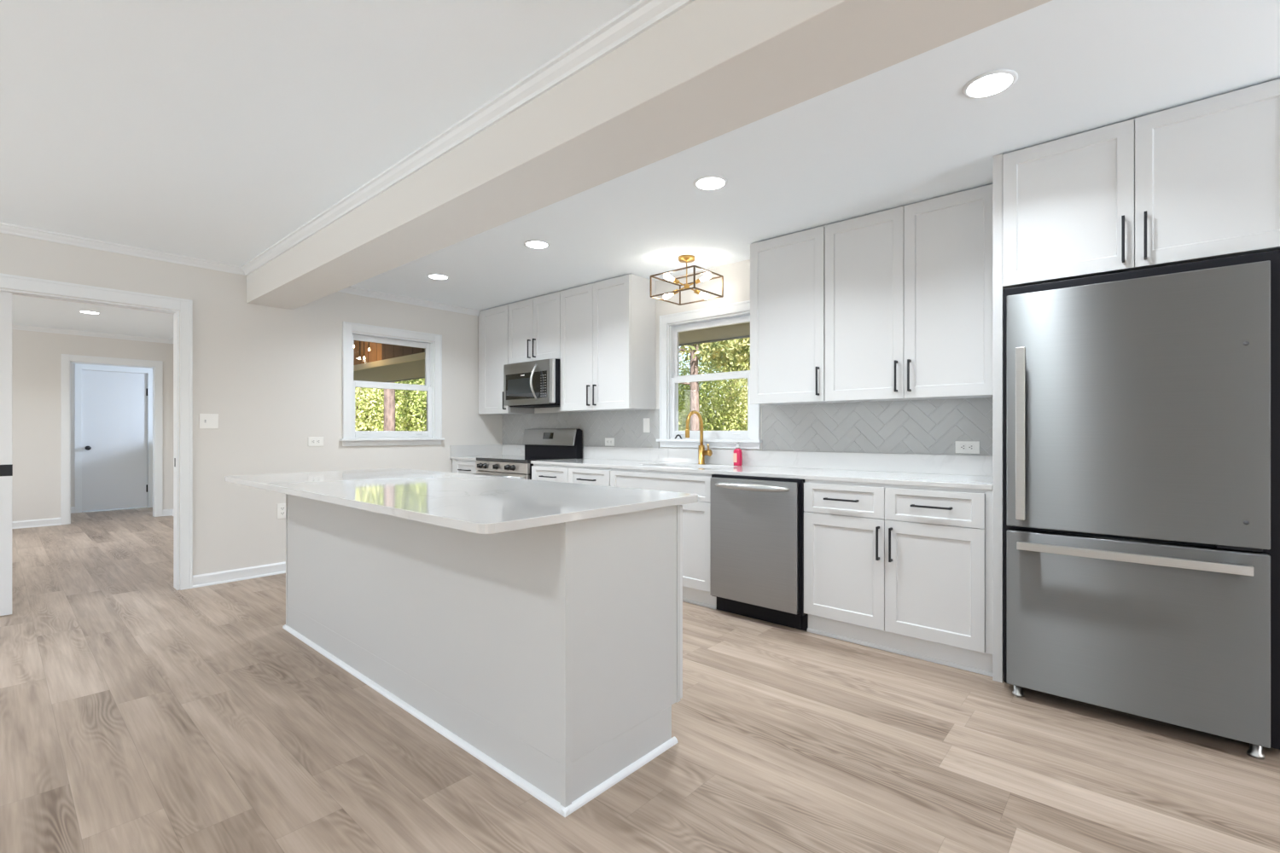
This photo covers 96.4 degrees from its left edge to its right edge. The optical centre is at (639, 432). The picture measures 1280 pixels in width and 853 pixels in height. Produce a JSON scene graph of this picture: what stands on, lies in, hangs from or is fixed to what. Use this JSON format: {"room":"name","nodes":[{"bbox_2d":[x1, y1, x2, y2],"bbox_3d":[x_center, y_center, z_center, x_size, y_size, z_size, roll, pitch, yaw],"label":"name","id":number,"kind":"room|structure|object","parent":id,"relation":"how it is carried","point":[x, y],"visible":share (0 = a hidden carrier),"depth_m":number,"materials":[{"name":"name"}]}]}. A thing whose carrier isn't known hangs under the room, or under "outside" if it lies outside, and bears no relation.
{"room":"kitchen","nodes":[
{"label":"kitchen","id":0,"kind":"room"},
{"bbox_2d":[11,329,173,521],"bbox_3d":[-7.954,-0.067,6.424,0.120,2.440,4.250,0,0,41],"label":"wall","id":1,"kind":"structure","parent":0,"point":[36,356],"depth_m":7.05,"materials":[{"name":"white paint"}]},
{"bbox_2d":[11,517,61,529],"bbox_3d":[-8.266,1.108,5.966,0.018,0.090,3.150,0,0,41],"label":"baseboard","id":2,"kind":"structure","parent":1,"relation":"attached to","point":[55,521],"depth_m":6.99,"materials":[{"name":"white paint"}]},
{"bbox_2d":[11,324,172,343],"bbox_3d":[-7.890,-1.261,6.367,0.052,0.052,4.250,0,0,41],"label":"trim","id":3,"kind":"structure","parent":1,"relation":"attached to","point":[14,327],"depth_m":7.32,"materials":[{"name":"white paint"}]},
{"bbox_2d":[61,354,162,524],"bbox_3d":[-6.950,0.085,7.561,0.152,2.135,0.984,0,0,41],"label":"door frame","id":4,"kind":"structure","parent":1,"relation":"in","point":[157,366],"depth_m":7.43,"materials":[{"name":"white paint"}]},
{"bbox_2d":[162,509,172,516],"bbox_3d":[-6.534,1.108,7.928,0.018,0.090,0.115,0,0,41],"label":"baseboard","id":5,"kind":"structure","parent":1,"relation":"attached to","point":[165,512],"depth_m":7.92,"materials":[{"name":"white paint"}]},
{"bbox_2d":[70,362,152,506],"bbox_3d":[-7.527,-0.067,8.948,0.120,2.440,3.000,0,0,41],"label":"wall","id":6,"kind":"structure","parent":0,"point":[72,364],"depth_m":8.20,"materials":[{"name":"white paint"}]},
{"bbox_2d":[70,506,75,513],"bbox_3d":[-8.240,1.108,8.036,0.018,0.090,0.450,0,0,41],"label":"baseboard","id":7,"kind":"structure","parent":6,"relation":"attached to","point":[72,509],"depth_m":8.19,"materials":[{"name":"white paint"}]},
{"bbox_2d":[75,363,152,512],"bbox_3d":[-7.804,0.083,8.529,0.109,2.140,0.875,0,0,41],"label":"door","id":8,"kind":"structure","parent":6,"relation":"in","point":[113,410],"depth_m":8.52,"materials":[{"name":"white paint"}]},
{"bbox_2d":[0,232,502,590],"bbox_3d":[-4.036,-0.067,3.534,0.120,2.440,7.500,0,0,41],"label":"wall","id":9,"kind":"structure","parent":0,"point":[271,376],"depth_m":4.58,"materials":[{"name":"white paint"}]},
{"bbox_2d":[0,273,192,616],"bbox_3d":[-4.076,0.086,3.482,0.153,2.134,2.170,0,0,41],"label":"door frame","id":10,"kind":"structure","parent":9,"relation":"in","point":[9,282],"depth_m":3.92,"materials":[{"name":"white paint"}]},
{"bbox_2d":[0,222,245,275],"bbox_3d":[-4.719,-1.261,2.630,0.052,0.052,4.962,0,0,41],"label":"trim","id":11,"kind":"structure","parent":9,"relation":"attached to","point":[8,229],"depth_m":3.91,"materials":[{"name":"white paint"}]},
{"bbox_2d":[199,413,218,428],"bbox_3d":[-3.250,-0.086,4.320,0.018,0.111,0.116,0,0,41],"label":"light switch","id":12,"kind":"object","parent":9,"relation":"attached to","point":[206,421],"visible":1,"depth_m":4.32,"materials":[{"name":"white plastic"}]},
{"bbox_2d":[192,562,285,588],"bbox_3d":[-2.616,1.108,5.039,0.018,0.090,2.122,0,0,41],"label":"baseboard","id":13,"kind":"structure","parent":9,"relation":"attached to","point":[224,577],"depth_m":4.46,"materials":[{"name":"white paint"}]},
{"bbox_2d":[277,503,285,518],"bbox_3d":[-2.929,0.642,4.691,0.008,0.122,0.075,0,0,41],"label":"electrical outlet","id":14,"kind":"object","parent":9,"relation":"attached to","point":[281,507],"visible":0.86,"depth_m":4.68,"materials":[{"name":"white plastic"}]},
{"bbox_2d":[308,436,323,446],"bbox_3d":[-2.762,0.077,4.880,0.008,0.076,0.122,0,0,41],"label":"electrical outlet","id":15,"kind":"object","parent":9,"relation":"attached to","point":[312,441],"visible":1,"depth_m":4.88,"materials":[{"name":"white plastic"}]},
{"bbox_2d":[339,321,444,446],"bbox_3d":[-2.343,-0.429,5.426,0.175,1.099,0.981,0,0,41],"label":"window","id":16,"kind":"structure","parent":9,"relation":"in","point":[433,386],"depth_m":5.41,"materials":[{"name":"white paint"}]},
{"bbox_2d":[337,286,480,316],"bbox_3d":[-2.279,-1.261,5.395,0.052,0.052,1.763,0,0,41],"label":"trim","id":17,"kind":"structure","parent":9,"relation":"attached to","point":[352,290],"depth_m":5.47,"materials":[{"name":"white paint"}]},
{"bbox_2d":[240,0,694,275],"bbox_3d":[-0.040,-1.261,1.775,8.200,0.052,0.052,0,0,41],"label":"trim","id":18,"kind":"structure","parent":9,"relation":"attached to","point":[643,14],"depth_m":2.20,"materials":[{"name":"white paint"}]},
{"bbox_2d":[246,0,1052,309],"bbox_3d":[0.085,-1.153,1.917,8.200,0.269,0.325,0,0,41],"label":"ceiling beam","id":19,"kind":"structure","parent":9,"relation":"attached to","point":[710,69],"depth_m":1.89,"materials":[{"name":"white paint"}]},
{"bbox_2d":[353,340,370,360],"bbox_3d":[-3.645,-1.098,7.363,1.402,0.351,0.022,0,0,41],"label":"string lights","id":20,"kind":"object","parent":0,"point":[353,340],"visible":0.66,"depth_m":7.25,"materials":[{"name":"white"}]},
{"bbox_2d":[0,506,1279,852],"bbox_3d":[-3.504,1.203,3.064,15.100,0.100,7.500,0,0,41],"label":"floor","id":21,"kind":"structure","parent":0,"point":[139,713],"depth_m":2.05,"materials":[{"name":"wood"}]},
{"bbox_2d":[452,459,478,474],"bbox_3d":[-1.532,0.711,5.869,0.486,0.884,0.682,0,0,41],"label":"base cabinet","id":22,"kind":"object","parent":21,"relation":"on","point":[467,467],"visible":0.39,"depth_m":5.64,"materials":[{"name":"white paint"}]},
{"bbox_2d":[449,444,524,460],"bbox_3d":[-1.528,0.199,5.895,0.515,0.138,0.640,0,0,41],"label":"countertop","id":23,"kind":"structure","parent":22,"relation":"on","point":[459,452],"depth_m":6.05,"materials":[{"name":"stone"}]},
{"bbox_2d":[282,494,682,817],"bbox_3d":[-0.953,0.711,2.786,2.511,0.884,0.642,0,0,41],"label":"kitchen island","id":24,"kind":"object","parent":21,"relation":"on","point":[551,655],"visible":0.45,"depth_m":2.03,"materials":[{"name":"grey lacquer"},{"name":"white quartz"},{"name":"white paint"}]},
{"bbox_2d":[225,468,698,534],"bbox_3d":[-1.034,0.254,2.699,2.531,0.028,0.978,0,0,41],"label":"island countertop","id":25,"kind":"structure","parent":24,"relation":"on","point":[478,504],"depth_m":2.14,"materials":[{"name":"stone"}]},
{"bbox_2d":[472,428,582,479],"bbox_3d":[-1.072,0.558,5.416,0.796,1.190,0.706,0,0,41],"label":"range oven","id":26,"kind":"object","parent":21,"relation":"on","point":[540,445],"visible":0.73,"depth_m":5.42,"materials":[{"name":"silver metal"}]},
{"bbox_2d":[476,455,575,463],"bbox_3d":[-1.079,0.252,5.408,0.796,0.028,0.567,0,0,41],"label":"cooktop","id":27,"kind":"object","parent":26,"relation":"in","point":[520,459],"depth_m":5.29,"materials":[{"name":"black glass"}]},
{"bbox_2d":[531,464,611,486],"bbox_3d":[-0.382,0.711,4.854,0.941,0.884,0.682,0,0,41],"label":"base cabinet","id":28,"kind":"object","parent":21,"relation":"on","point":[584,475],"visible":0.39,"depth_m":4.59,"materials":[{"name":"white paint"}]},
{"bbox_2d":[610,465,716,609],"bbox_3d":[0.320,0.711,4.235,0.927,0.884,0.682,0,0,41],"label":"base cabinet","id":29,"kind":"object","parent":21,"relation":"on","point":[695,515],"visible":0.16,"depth_m":3.82,"materials":[{"name":"white paint"}]},
{"bbox_2d":[709,474,808,631],"bbox_3d":[0.871,0.711,3.684,0.624,0.883,0.720,0,0,41],"label":"dishwasher","id":30,"kind":"object","parent":21,"relation":"on","point":[757,523],"visible":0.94,"depth_m":3.43,"materials":[{"name":"silver metal"}]},
{"bbox_2d":[803,479,992,676],"bbox_3d":[1.490,0.711,3.203,0.938,0.884,0.682,0,0,41],"label":"base cabinet","id":31,"kind":"object","parent":21,"relation":"on","point":[899,569],"visible":0.98,"depth_m":2.93,"materials":[{"name":"white paint"}]},
{"bbox_2d":[530,446,992,489],"bbox_3d":[0.561,0.199,4.051,3.452,0.138,0.640,0,0,41],"label":"countertop","id":32,"kind":"structure","parent":31,"relation":"on","point":[949,471],"depth_m":3.71,"materials":[{"name":"stone"}]},
{"bbox_2d":[685,410,712,464],"bbox_3d":[0.444,0.037,4.372,0.117,0.416,0.230,0,0,41],"label":"kitchen faucet","id":33,"kind":"object","parent":32,"relation":"on","point":[702,452],"visible":1,"depth_m":4.43,"materials":[{"name":"gold metal"}]},
{"bbox_2d":[733,442,742,465],"bbox_3d":[0.723,0.155,4.235,0.064,0.179,0.043,0,0,41],"label":"soap bottle","id":34,"kind":"object","parent":32,"relation":"on","point":[737,455],"visible":1,"depth_m":4.22,"materials":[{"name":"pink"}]},
{"bbox_2d":[992,153,1005,682],"bbox_3d":[1.868,-0.066,2.891,0.040,2.438,0.648,0,0,41],"label":"panel","id":35,"kind":"object","parent":21,"relation":"on","point":[997,288],"visible":0.44,"depth_m":2.65,"materials":[{"name":"white paint"}]},
{"bbox_2d":[1003,250,1279,759],"bbox_3d":[2.141,0.253,2.485,0.880,1.800,0.838,0,0,41],"label":"refrigerator","id":36,"kind":"object","parent":21,"relation":"on","point":[1142,407],"visible":1,"depth_m":2.19,"materials":[{"name":"silver metal"}]},
{"bbox_2d":[0,0,1279,339],"bbox_3d":[-3.504,-1.347,3.064,15.100,0.120,7.500,0,0,41],"label":"ceiling","id":37,"kind":"structure","parent":0,"point":[215,130],"depth_m":2.33,"materials":[{"name":"white paint"}]},
{"bbox_2d":[77,310,100,314],"bbox_3d":[-5.870,-1.283,6.108,0.176,0.007,0.176,0,0,41],"label":"recessed light","id":38,"kind":"object","parent":37,"relation":"in","point":[82,311],"visible":1,"depth_m":6.11,"materials":[{"name":"white paint"}]},
{"bbox_2d":[80,311,98,314],"bbox_3d":[-5.870,-1.282,6.108,0.143,0.001,0.143,0,0,41],"label":"diffuser","id":39,"kind":"object","parent":38,"relation":"attached to","point":[88,312],"depth_m":6.11,"materials":[{"name":"white plastic"}]},
{"bbox_2d":[426,273,449,279],"bbox_3d":[-1.662,-1.283,4.718,0.176,0.007,0.176,0,0,41],"label":"recessed light","id":40,"kind":"object","parent":37,"relation":"in","point":[437,276],"visible":1,"depth_m":4.71,"materials":[{"name":"white paint"}]},
{"bbox_2d":[429,274,447,279],"bbox_3d":[-1.662,-1.282,4.718,0.143,0.001,0.143,0,0,41],"label":"diffuser","id":41,"kind":"object","parent":40,"relation":"attached to","point":[433,276],"depth_m":4.71,"materials":[{"name":"white plastic"}]},
{"bbox_2d":[523,239,550,249],"bbox_3d":[-0.702,-1.283,3.907,0.176,0.007,0.176,0,0,41],"label":"recessed light","id":42,"kind":"object","parent":37,"relation":"in","point":[538,244],"visible":1,"depth_m":3.90,"materials":[{"name":"white paint"}]},
{"bbox_2d":[526,241,547,248],"bbox_3d":[-0.702,-1.282,3.907,0.143,0.001,0.143,0,0,41],"label":"diffuser","id":43,"kind":"object","parent":42,"relation":"attached to","point":[530,244],"depth_m":3.90,"materials":[{"name":"white plastic"}]},
{"bbox_2d":[650,255,723,305],"bbox_3d":[0.343,-1.139,4.204,0.403,0.296,0.361,0,0,41],"label":"ceiling light","id":44,"kind":"object","parent":37,"relation":"attached to","point":[683,258],"visible":1,"depth_m":4.18,"materials":[{"name":"gold metal"}]},
{"bbox_2d":[673,278,679,284],"bbox_3d":[0.263,-1.104,4.176,0.050,0.042,0.029,0,0,-19],"label":"socket","id":45,"kind":"object","parent":44,"relation":"attached to","point":[675,281],"depth_m":4.16,"materials":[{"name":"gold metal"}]},
{"bbox_2d":[693,289,700,295],"bbox_3d":[0.423,-1.040,4.232,0.050,0.042,0.029,0,0,-19],"label":"socket","id":46,"kind":"object","parent":44,"relation":"attached to","point":[695,291],"depth_m":4.22,"materials":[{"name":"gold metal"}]},
{"bbox_2d":[695,278,701,284],"bbox_3d":[0.423,-1.104,4.176,0.050,0.042,0.029,0,0,19],"label":"socket","id":47,"kind":"object","parent":44,"relation":"attached to","point":[698,281],"depth_m":4.16,"materials":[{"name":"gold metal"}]},
{"bbox_2d":[692,174,727,190],"bbox_3d":[0.362,-1.283,2.948,0.176,0.007,0.176,0,0,41],"label":"recessed light","id":48,"kind":"object","parent":37,"relation":"in","point":[709,182],"visible":1,"depth_m":2.94,"materials":[{"name":"white paint"}]},
{"bbox_2d":[696,177,724,189],"bbox_3d":[0.362,-1.282,2.948,0.143,0.001,0.143,0,0,41],"label":"diffuser","id":49,"kind":"object","parent":48,"relation":"attached to","point":[701,183],"depth_m":2.94,"materials":[{"name":"white plastic"}]},
{"bbox_2d":[962,69,1018,98],"bbox_3d":[1.290,-1.283,2.114,0.176,0.007,0.176,0,0,41],"label":"recessed light","id":50,"kind":"object","parent":37,"relation":"in","point":[992,83],"visible":1,"depth_m":2.10,"materials":[{"name":"white paint"}]},
{"bbox_2d":[966,73,1012,97],"bbox_3d":[1.290,-1.282,2.114,0.143,0.001,0.143,0,0,41],"label":"diffuser","id":51,"kind":"object","parent":50,"relation":"attached to","point":[985,84],"depth_m":2.11,"materials":[{"name":"white plastic"}]},
{"bbox_2d":[534,259,767,458],"bbox_3d":[1.565,-0.067,3.685,8.320,2.440,0.140,0,0,41],"label":"wall","id":52,"kind":"structure","parent":0,"point":[736,276],"depth_m":4.57,"materials":[{"name":"white paint"}]},
{"bbox_2d":[353,352,424,380],"bbox_3d":[-5.026,-0.867,9.221,8.870,0.040,0.560,0,0,41],"label":"trim","id":53,"kind":"structure","parent":52,"relation":"attached to","point":[417,365],"depth_m":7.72,"materials":[{"name":"beige wood"}]},
{"bbox_2d":[478,304,534,414],"bbox_3d":[-1.421,-0.739,5.983,0.552,1.091,0.364,0,0,41],"label":"upper cabinet","id":54,"kind":"object","parent":52,"relation":"attached to","point":[493,322],"visible":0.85,"depth_m":5.88,"materials":[{"name":"white paint"}]},
{"bbox_2d":[508,290,560,364],"bbox_3d":[-0.919,-0.978,5.540,0.786,0.614,0.364,0,0,41],"label":"upper cabinet","id":55,"kind":"object","parent":52,"relation":"attached to","point":[534,323],"visible":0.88,"depth_m":5.39,"materials":[{"name":"white paint"}]},
{"bbox_2d":[503,358,560,408],"bbox_3d":[-0.949,-0.457,5.484,0.750,0.416,0.474,0,0,41],"label":"microwave","id":56,"kind":"object","parent":55,"relation":"attached to","point":[532,384],"visible":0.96,"depth_m":5.31,"materials":[{"name":"silver metal"}]},
{"bbox_2d":[354,322,750,383],"bbox_3d":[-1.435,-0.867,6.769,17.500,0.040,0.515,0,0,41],"label":"trim","id":57,"kind":"structure","parent":52,"relation":"attached to","point":[741,329],"depth_m":5.05,"materials":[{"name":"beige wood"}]},
{"bbox_2d":[560,273,655,412],"bbox_3d":[-0.306,-0.739,4.999,0.847,1.091,0.364,0,0,41],"label":"upper cabinet","id":58,"kind":"object","parent":52,"relation":"attached to","point":[608,327],"visible":1,"depth_m":4.81,"materials":[{"name":"white paint"}]},
{"bbox_2d":[656,300,762,448],"bbox_3d":[0.557,-0.429,4.538,0.981,1.099,0.175,0,0,41],"label":"window","id":59,"kind":"structure","parent":52,"relation":"in","point":[750,439],"depth_m":4.63,"materials":[{"name":"white paint"}]},
{"bbox_2d":[502,397,992,455],"bbox_3d":[0.277,-0.023,4.724,4.772,0.352,0.008,0,0,41],"label":"tile backsplash","id":60,"kind":"structure","parent":52,"relation":"attached to","point":[931,427],"depth_m":3.79,"materials":[{"name":"grey tile"}]},
{"bbox_2d":[605,437,614,446],"bbox_3d":[-0.275,0.084,5.200,0.118,0.073,0.008,0,0,41],"label":"electrical outlet","id":61,"kind":"object","parent":60,"relation":"attached to","point":[608,441],"visible":1,"depth_m":5.20,"materials":[{"name":"white plastic"}]},
{"bbox_2d":[643,418,650,432],"bbox_3d":[0.056,-0.062,4.908,0.074,0.122,0.009,0,0,41],"label":"light switch","id":62,"kind":"object","parent":60,"relation":"attached to","point":[646,421],"visible":1,"depth_m":4.90,"materials":[{"name":"white plastic"}]},
{"bbox_2d":[954,441,979,453],"bbox_3d":[1.883,0.085,3.296,0.124,0.072,0.008,0,0,41],"label":"electrical outlet","id":63,"kind":"object","parent":60,"relation":"attached to","point":[961,447],"visible":1,"depth_m":3.29,"materials":[{"name":"white plastic"}]},
{"bbox_2d":[960,444,965,450],"bbox_3d":[1.867,0.085,3.307,0.028,0.034,0.002,0,0,41],"label":"socket","id":64,"kind":"object","parent":63,"relation":"attached to","point":[962,446],"depth_m":3.31,"materials":[{"name":"white plastic"}]},
{"bbox_2d":[968,444,973,450],"bbox_3d":[1.897,0.085,3.280,0.028,0.034,0.002,0,0,41],"label":"socket","id":65,"kind":"object","parent":63,"relation":"attached to","point":[970,446],"depth_m":3.28,"materials":[{"name":"white plastic"}]},
{"bbox_2d":[750,225,841,405],"bbox_3d":[1.036,-0.739,3.815,0.524,1.091,0.364,0,0,41],"label":"upper cabinet","id":66,"kind":"object","parent":52,"relation":"attached to","point":[788,272],"visible":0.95,"depth_m":3.69,"materials":[{"name":"white paint"}]},
{"bbox_2d":[825,184,992,402],"bbox_3d":[1.590,-0.739,3.326,0.951,1.091,0.364,0,0,41],"label":"upper cabinet","id":67,"kind":"object","parent":52,"relation":"attached to","point":[909,288],"visible":0.89,"depth_m":3.20,"materials":[{"name":"white paint"}]},
{"bbox_2d":[1002,78,1279,288],"bbox_3d":[2.213,-0.978,2.557,0.919,0.614,0.693,0,0,41],"label":"upper cabinet","id":68,"kind":"object","parent":52,"relation":"attached to","point":[1199,180],"visible":0.98,"depth_m":2.29,"materials":[{"name":"white paint"}]},
{"label":"outside","id":69,"kind":"structure","parent":0,"visible":0},
{"bbox_3d":[-6.141,1.803,23.729,90.000,0.500,100.000,0,0,41],"label":"ground","id":70,"kind":"structure","parent":69,"visible":0},
{"bbox_2d":[355,380,419,429],"bbox_3d":[-10.205,-2.302,21.025,7.975,7.757,7.874,0,0,-18],"label":"leafy shrub","id":71,"kind":"object","parent":70,"relation":"on","point":[408,381],"visible":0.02,"depth_m":21.21,"materials":[{"name":"green plant"}]},
{"bbox_2d":[383,382,395,430],"bbox_3d":[-6.002,-3.519,14.013,4.475,10.184,5.532,0,0,-3],"label":"pine tree","id":72,"kind":"object","parent":70,"relation":"on","point":[389,394],"visible":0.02,"depth_m":13.64,"materials":[{"name":"brown plant"}]},
{"bbox_2d":[354,378,426,430],"bbox_3d":[-6.799,-0.893,17.753,5.332,4.942,5.749,0,0,-32],"label":"leafy shrub","id":73,"kind":"object","parent":70,"relation":"on","point":[421,381],"visible":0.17,"depth_m":16.66,"materials":[{"name":"green plant"}]},
{"bbox_2d":[354,379,426,430],"bbox_3d":[-8.603,-1.140,16.861,5.696,5.437,5.813,0,0,17],"label":"leafy shrub","id":74,"kind":"object","parent":70,"relation":"on","point":[368,395],"visible":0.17,"depth_m":16.30,"materials":[{"name":"green plant"}]},
{"bbox_2d":[402,380,426,428],"bbox_3d":[-7.208,-2.078,22.717,8.320,7.309,7.532,0,0,-18],"label":"leafy shrub","id":75,"kind":"object","parent":70,"relation":"on","point":[414,381],"visible":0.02,"depth_m":21.52,"materials":[{"name":"green plant"}]},
{"bbox_2d":[678,354,703,430],"bbox_3d":[-0.364,-1.213,21.032,6.171,5.583,5.933,0,0,-17],"label":"leafy shrub","id":76,"kind":"object","parent":70,"relation":"on","point":[684,354],"visible":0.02,"depth_m":20.49,"materials":[{"name":"green plant"}]},
{"bbox_2d":[678,346,748,430],"bbox_3d":[2.321,-1.042,20.692,5.727,5.242,5.661,0,0,28],"label":"leafy shrub","id":77,"kind":"object","parent":70,"relation":"on","point":[687,397],"visible":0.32,"depth_m":19.79,"materials":[{"name":"green plant"}]},
{"bbox_2d":[680,345,747,430],"bbox_3d":[5.112,-2.723,25.095,8.468,8.599,8.533,0,0,-34],"label":"leafy shrub","id":78,"kind":"object","parent":70,"relation":"on","point":[686,346],"visible":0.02,"depth_m":24.94,"materials":[{"name":"green plant"}]},
{"bbox_2d":[679,337,750,430],"bbox_3d":[2.066,-3.427,18.470,6.439,10.001,5.713,0,0,-30],"label":"tree","id":79,"kind":"object","parent":70,"relation":"on","point":[723,357],"visible":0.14,"depth_m":17.66,"materials":[{"name":"green plant"}]},
{"bbox_2d":[699,339,750,430],"bbox_3d":[3.576,-1.633,20.659,3.545,6.412,3.395,0,0,45],"label":"young tree","id":80,"kind":"object","parent":70,"relation":"on","point":[703,364],"visible":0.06,"depth_m":20.61,"materials":[{"name":"green plant"}]},
{"bbox_2d":[704,353,750,430],"bbox_3d":[4.666,-1.344,19.926,5.612,5.845,5.856,0,0,-30],"label":"leafy shrub","id":81,"kind":"object","parent":70,"relation":"on","point":[734,391],"visible":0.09,"depth_m":19.46,"materials":[{"name":"green plant"}]},
{"bbox_2d":[719,338,750,383],"bbox_3d":[4.181,-1.626,20.809,3.248,6.399,3.456,0,0,-35],"label":"young tree","id":82,"kind":"object","parent":70,"relation":"on","point":[743,339],"visible":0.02,"depth_m":20.35,"materials":[{"name":"green plant"}]},
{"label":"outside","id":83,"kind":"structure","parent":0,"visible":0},
{"bbox_2d":[353,340,424,365],"bbox_3d":[-4.270,-1.325,8.188,6.370,0.804,0.030,0,0,41],"label":"wall","id":84,"kind":"structure","parent":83,"point":[375,354],"depth_m":7.37,"materials":[{"name":"brown wood"}]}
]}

